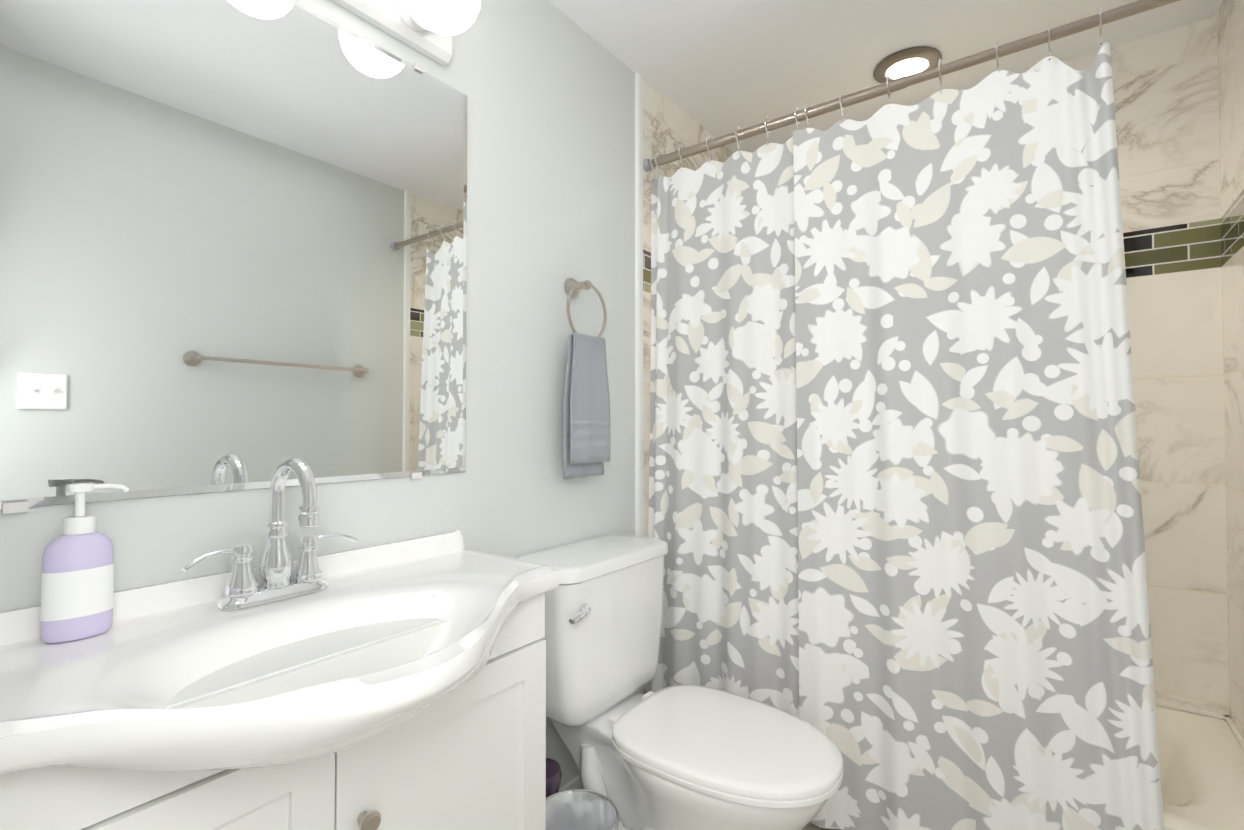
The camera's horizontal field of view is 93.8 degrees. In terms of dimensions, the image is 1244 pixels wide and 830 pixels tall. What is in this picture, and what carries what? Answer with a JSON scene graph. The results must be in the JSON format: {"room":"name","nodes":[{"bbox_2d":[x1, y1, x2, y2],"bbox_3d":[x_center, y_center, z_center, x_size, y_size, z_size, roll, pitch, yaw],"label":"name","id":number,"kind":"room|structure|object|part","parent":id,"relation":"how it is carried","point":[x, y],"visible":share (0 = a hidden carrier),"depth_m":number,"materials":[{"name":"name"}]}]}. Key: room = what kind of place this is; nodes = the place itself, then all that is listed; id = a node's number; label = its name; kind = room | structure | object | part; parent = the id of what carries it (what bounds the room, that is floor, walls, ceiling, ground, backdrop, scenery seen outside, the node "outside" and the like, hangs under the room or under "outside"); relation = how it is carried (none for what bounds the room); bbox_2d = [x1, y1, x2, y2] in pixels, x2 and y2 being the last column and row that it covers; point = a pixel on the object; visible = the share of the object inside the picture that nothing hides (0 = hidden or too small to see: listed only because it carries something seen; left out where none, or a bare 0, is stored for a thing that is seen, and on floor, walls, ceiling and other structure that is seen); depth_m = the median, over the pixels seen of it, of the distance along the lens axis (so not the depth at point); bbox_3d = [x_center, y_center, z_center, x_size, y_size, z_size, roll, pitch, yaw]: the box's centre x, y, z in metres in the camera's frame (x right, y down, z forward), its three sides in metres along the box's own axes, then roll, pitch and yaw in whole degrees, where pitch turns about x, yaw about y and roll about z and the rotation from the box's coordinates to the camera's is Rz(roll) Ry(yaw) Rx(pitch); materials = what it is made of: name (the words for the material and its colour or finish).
{"room":"bathroom","nodes":[
{"label":"bathroom","id":0,"kind":"room"},
{"bbox_2d":[0,0,644,788],"bbox_3d":[-0.259,-0.011,1.624,0.100,2.300,2.670,-1,-1,37],"label":"wall","id":1,"kind":"structure","parent":0,"point":[546,88],"depth_m":1.51,"materials":[{"name":"white paint"}]},
{"bbox_2d":[0,0,466,513],"bbox_3d":[-0.632,-0.321,1.034,0.010,0.912,0.880,-1,-1,37],"label":"mirror","id":2,"kind":"object","parent":1,"relation":"attached to","point":[233,245],"visible":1,"depth_m":0.98,"materials":[{"name":"silver glass"}]},
{"bbox_2d":[331,0,479,65],"bbox_3d":[-0.537,-0.867,1.004,0.208,0.150,0.700,-1,-1,37],"label":"sconce","id":3,"kind":"object","parent":1,"relation":"attached to","point":[429,28],"visible":1,"depth_m":1.20,"materials":[{"name":"white glass"}]},
{"bbox_2d":[563,278,609,478],"bbox_3d":[-0.115,-0.112,1.665,0.082,0.574,0.173,-1,-1,37],"label":"towel ring","id":4,"kind":"object","parent":1,"relation":"attached to","point":[586,426],"visible":1,"depth_m":1.62,"materials":[{"name":"grey fabric"}]},
{"bbox_2d":[635,73,642,694],"bbox_3d":[0.058,-0.005,1.955,0.012,2.300,0.031,-1,-1,37],"label":"tile trim","id":5,"kind":"structure","parent":1,"relation":"attached to","point":[638,304],"depth_m":1.96,"materials":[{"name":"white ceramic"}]},
{"bbox_2d":[643,250,650,292],"bbox_3d":[0.291,-0.487,2.279,0.010,0.141,0.755,-1,-1,37],"label":"tile band","id":6,"kind":"object","parent":1,"relation":"attached to","point":[646,271],"visible":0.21,"depth_m":1.99,"materials":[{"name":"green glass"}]},
{"bbox_2d":[643,291,650,536],"bbox_3d":[0.291,0.228,2.266,0.010,1.289,0.755,-1,-1,37],"label":"wall tile","id":7,"kind":"structure","parent":1,"relation":"attached to","point":[646,363],"depth_m":1.98,"materials":[{"name":"tile"}]},
{"bbox_2d":[643,77,732,251],"bbox_3d":[0.291,-0.853,2.285,0.010,0.592,0.755,-1,-1,37],"label":"wall tiles","id":8,"kind":"structure","parent":1,"relation":"attached to","point":[669,126],"depth_m":2.10,"materials":[{"name":"tile"}]},
{"bbox_2d":[643,159,651,171],"bbox_3d":[0.087,-0.854,1.992,0.028,0.042,0.042,-1,-1,37],"label":"end cap","id":9,"kind":"object","parent":8,"relation":"attached to","point":[646,168],"visible":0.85,"depth_m":1.96,"materials":[{"name":"grey metal"}]},
{"bbox_2d":[648,0,1179,168],"bbox_3d":[0.685,-0.862,1.546,1.469,0.028,0.029,-1,-1,37],"label":"shower curtain rod","id":10,"kind":"object","parent":9,"relation":"attached to","point":[1080,25],"visible":0.92,"depth_m":1.48,"materials":[{"name":"silver metal"}]},
{"bbox_2d":[651,153,661,179],"bbox_3d":[0.124,-0.840,1.963,0.005,0.086,0.046,-1,-1,37],"label":"curtain hook","id":11,"kind":"object","parent":10,"relation":"hanging from","point":[656,153],"depth_m":1.96,"materials":[{"name":"silver metal"}]},
{"bbox_2d":[678,145,684,170],"bbox_3d":[0.198,-0.841,1.909,0.005,0.086,0.046,-1,-1,37],"label":"curtain hook","id":12,"kind":"object","parent":10,"relation":"hanging from","point":[680,145],"depth_m":1.90,"materials":[{"name":"silver metal"}]},
{"bbox_2d":[706,136,712,162],"bbox_3d":[0.278,-0.842,1.849,0.005,0.086,0.046,-1,-1,37],"label":"curtain hook","id":13,"kind":"object","parent":10,"relation":"hanging from","point":[707,136],"depth_m":1.84,"materials":[{"name":"silver metal"}]},
{"bbox_2d":[735,126,741,153],"bbox_3d":[0.358,-0.843,1.789,0.005,0.086,0.046,-1,-1,37],"label":"curtain hook","id":14,"kind":"object","parent":10,"relation":"hanging from","point":[736,126],"depth_m":1.78,"materials":[{"name":"silver metal"}]},
{"bbox_2d":[764,116,770,144],"bbox_3d":[0.434,-0.844,1.732,0.005,0.086,0.046,-1,-1,37],"label":"curtain hook","id":15,"kind":"object","parent":10,"relation":"hanging from","point":[767,116],"depth_m":1.73,"materials":[{"name":"silver metal"}]},
{"bbox_2d":[794,107,799,129],"bbox_3d":[0.507,-0.845,1.679,0.005,0.086,0.046,-1,-1,37],"label":"curtain hook","id":16,"kind":"object","parent":10,"relation":"hanging from","point":[797,122],"depth_m":1.67,"materials":[{"name":"silver metal"}]},
{"bbox_2d":[800,103,810,127],"bbox_3d":[0.531,-0.845,1.661,0.005,0.086,0.046,-1,-1,37],"label":"curtain hook","id":17,"kind":"object","parent":10,"relation":"hanging from","point":[806,104],"depth_m":1.65,"materials":[{"name":"silver metal"}]},
{"bbox_2d":[839,92,844,122],"bbox_3d":[0.607,-0.846,1.604,0.005,0.086,0.046,-1,-1,37],"label":"curtain hook","id":18,"kind":"object","parent":10,"relation":"hanging from","point":[842,109],"depth_m":1.60,"materials":[{"name":"silver metal"}]},
{"bbox_2d":[886,76,890,107],"bbox_3d":[0.703,-0.847,1.532,0.005,0.086,0.046,-1,-1,37],"label":"curtain hook","id":19,"kind":"object","parent":10,"relation":"hanging from","point":[888,77],"depth_m":1.52,"materials":[{"name":"silver metal"}]},
{"bbox_2d":[938,59,942,92],"bbox_3d":[0.799,-0.849,1.461,0.005,0.086,0.046,-1,-1,37],"label":"curtain hook","id":20,"kind":"object","parent":10,"relation":"hanging from","point":[939,61],"depth_m":1.46,"materials":[{"name":"silver metal"}]},
{"bbox_2d":[995,40,998,70],"bbox_3d":[0.895,-0.850,1.389,0.005,0.086,0.046,-1,-1,37],"label":"curtain hook","id":21,"kind":"object","parent":10,"relation":"hanging from","point":[996,43],"depth_m":1.38,"materials":[{"name":"silver metal"}]},
{"bbox_2d":[1048,22,1050,59],"bbox_3d":[0.976,-0.851,1.329,0.005,0.086,0.046,-1,-1,37],"label":"curtain hook","id":22,"kind":"object","parent":10,"relation":"hanging from","point":[1049,44],"depth_m":1.32,"materials":[{"name":"silver metal"}]},
{"bbox_2d":[1098,5,1101,44],"bbox_3d":[1.048,-0.852,1.275,0.005,0.086,0.046,-1,-1,37],"label":"curtain hook","id":23,"kind":"object","parent":10,"relation":"hanging from","point":[1100,7],"depth_m":1.27,"materials":[{"name":"silver metal"}]},
{"bbox_2d":[645,40,1163,829],"bbox_3d":[0.590,0.145,1.577,1.295,1.917,0.080,-1,-1,37],"label":"fabric shower curtain","id":24,"kind":"object","parent":23,"relation":"hanging from","point":[895,512],"visible":0.96,"depth_m":1.46,"materials":[{"name":"fabric"}]},
{"bbox_2d":[802,822,842,829],"bbox_3d":[0.392,1.161,1.118,1.725,0.060,2.670,-1,-1,37],"label":"floor","id":25,"kind":"structure","parent":0,"point":[810,826],"depth_m":1.60,"materials":[{"name":"tile"}]},
{"bbox_2d":[0,456,559,829],"bbox_3d":[-0.439,0.596,0.849,0.520,1.061,0.894,-1,-1,37],"label":"bathroom vanity","id":26,"kind":"object","parent":25,"relation":"on","point":[399,685],"visible":0.98,"depth_m":0.82,"materials":[{"name":"white ceramic"}]},
{"bbox_2d":[40,483,129,642],"bbox_3d":[-0.731,0.196,0.795,0.043,0.205,0.089,-1,-1,37],"label":"soap bottle","id":27,"kind":"object","parent":26,"relation":"on","point":[77,587],"visible":1,"depth_m":0.78,"materials":[{"name":"purple plastic"}]},
{"bbox_2d":[182,456,358,609],"bbox_3d":[-0.538,0.185,0.945,0.155,0.235,0.270,-1,-1,37],"label":"faucet","id":28,"kind":"object","parent":26,"relation":"on","point":[306,590],"depth_m":0.95,"materials":[{"name":"silver metal"}]},
{"bbox_2d":[546,758,561,796],"bbox_3d":[-0.196,0.956,1.416,0.100,0.359,0.100,-1,-1,37],"label":"toilet brush","id":29,"kind":"object","parent":25,"relation":"on","point":[553,774],"visible":0.19,"depth_m":1.40,"materials":[{"name":"purple plastic"}]},
{"bbox_2d":[559,774,581,791],"bbox_3d":[-0.410,1.089,1.308,0.012,0.090,1.695,-1,-1,37],"label":"baseboard","id":30,"kind":"structure","parent":25,"relation":"on","point":[575,783],"depth_m":1.65,"materials":[{"name":"white"}]},
{"bbox_2d":[546,789,619,829],"bbox_3d":[-0.103,1.004,1.272,0.197,0.254,0.197,-1,-1,37],"label":"wastebasket","id":31,"kind":"object","parent":25,"relation":"on","point":[578,809],"visible":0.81,"depth_m":1.35,"materials":[{"name":"clear plastic"}]},
{"bbox_2d":[516,534,842,829],"bbox_3d":[0.143,0.749,1.423,0.757,0.775,0.479,-1,-1,37],"label":"toilet","id":32,"kind":"object","parent":25,"relation":"on","point":[686,757],"visible":0.94,"depth_m":1.38,"materials":[{"name":"white ceramic"}]},
{"bbox_3d":[-0.095,0.464,1.361,0.031,0.027,0.079,-1,-1,37],"label":"lever","id":33,"kind":"part","parent":32,"relation":"part of","materials":[{"name":"silver metal"}]},
{"bbox_3d":[-0.072,0.567,1.586,0.219,0.407,0.479,-1,-1,37],"label":"tank","id":34,"kind":"part","parent":32,"relation":"part of","materials":[{"name":"white ceramic"}]},
{"bbox_3d":[0.234,0.750,1.355,0.532,0.040,0.383,-1,-1,37],"label":"seat","id":35,"kind":"part","parent":32,"relation":"part of","materials":[{"name":"white plastic"}]},
{"bbox_2d":[1156,705,1243,829],"bbox_3d":[0.913,1.006,1.820,1.501,0.275,0.703,-1,-1,37],"label":"bathtub","id":36,"kind":"object","parent":25,"relation":"on","point":[1201,757],"visible":0.21,"depth_m":1.45,"materials":[{"name":"white ceramic"}]},
{"bbox_2d":[548,0,1222,152],"bbox_3d":[0.392,-1.199,1.159,1.725,0.060,2.670,-1,-1,37],"label":"ceiling","id":37,"kind":"structure","parent":0,"point":[716,68],"depth_m":1.80,"materials":[{"name":"white paint"}]},
{"bbox_2d":[873,46,941,83],"bbox_3d":[0.943,-1.147,1.926,0.204,0.015,0.204,-1,-1,37],"label":"recessed light","id":38,"kind":"object","parent":37,"relation":"in","point":[905,62],"visible":0.73,"depth_m":1.90,"materials":[{"name":"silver metal"}]},
{"bbox_3d":[1.160,-0.001,2.169,1.525,2.300,0.100,-1,-1,37],"label":"wall","id":39,"kind":"structure","parent":0,"visible":0},
{"bbox_2d":[864,16,1219,232],"bbox_3d":[1.127,-0.856,2.139,1.525,0.592,0.010,-1,-1,37],"label":"wall tile","id":40,"kind":"structure","parent":39,"relation":"attached to","point":[1165,88],"depth_m":1.75,"materials":[{"name":"stone"}]},
{"bbox_2d":[1123,218,1220,277],"bbox_3d":[1.127,-0.489,2.133,1.525,0.141,0.010,-1,-1,37],"label":"tile band","id":41,"kind":"object","parent":39,"relation":"attached to","point":[1180,248],"depth_m":1.74,"materials":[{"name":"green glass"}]},
{"bbox_2d":[1126,267,1228,715],"bbox_3d":[1.127,0.226,2.121,1.525,1.289,0.010,-1,-1,37],"label":"wall tile","id":42,"kind":"structure","parent":39,"relation":"attached to","point":[1175,325],"depth_m":1.72,"materials":[{"name":"stone"}]},
{"bbox_2d":[1156,701,1227,718],"bbox_3d":[1.124,0.868,2.105,1.524,0.008,0.020,-1,-1,37],"label":"tile trim","id":43,"kind":"structure","parent":42,"relation":"attached to","point":[1197,711],"depth_m":1.70,"materials":[{"name":"white tile"}]},
{"bbox_3d":[1.044,-0.027,0.653,0.100,2.300,2.670,-1,-1,37],"label":"wall","id":44,"kind":"structure","parent":0,"visible":0},
{"bbox_2d":[1217,0,1243,217],"bbox_3d":[1.537,-0.868,1.422,0.010,0.592,0.650,-1,-1,37],"label":"wall tile","id":45,"kind":"structure","parent":44,"relation":"attached to","point":[1230,33],"depth_m":1.57,"materials":[{"name":"stone"}]},
{"bbox_2d":[1220,189,1243,266],"bbox_3d":[1.537,-0.502,1.416,0.010,0.141,0.650,-1,-1,37],"label":"tile band","id":46,"kind":"object","parent":44,"relation":"attached to","point":[1232,229],"visible":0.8,"depth_m":1.57,"materials":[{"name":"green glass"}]},
{"bbox_2d":[1221,246,1243,739],"bbox_3d":[1.537,0.213,1.404,0.010,1.289,0.650,-1,-1,37],"label":"wall tile","id":47,"kind":"structure","parent":44,"relation":"attached to","point":[1232,271],"depth_m":1.58,"materials":[{"name":"stone"}]},
{"bbox_2d":[1224,715,1243,751],"bbox_3d":[1.520,0.856,1.378,0.020,0.008,0.712,-1,-1,37],"label":"tile trim","id":48,"kind":"structure","parent":47,"relation":"attached to","point":[1235,731],"depth_m":1.57,"materials":[{"name":"white"}]}
]}

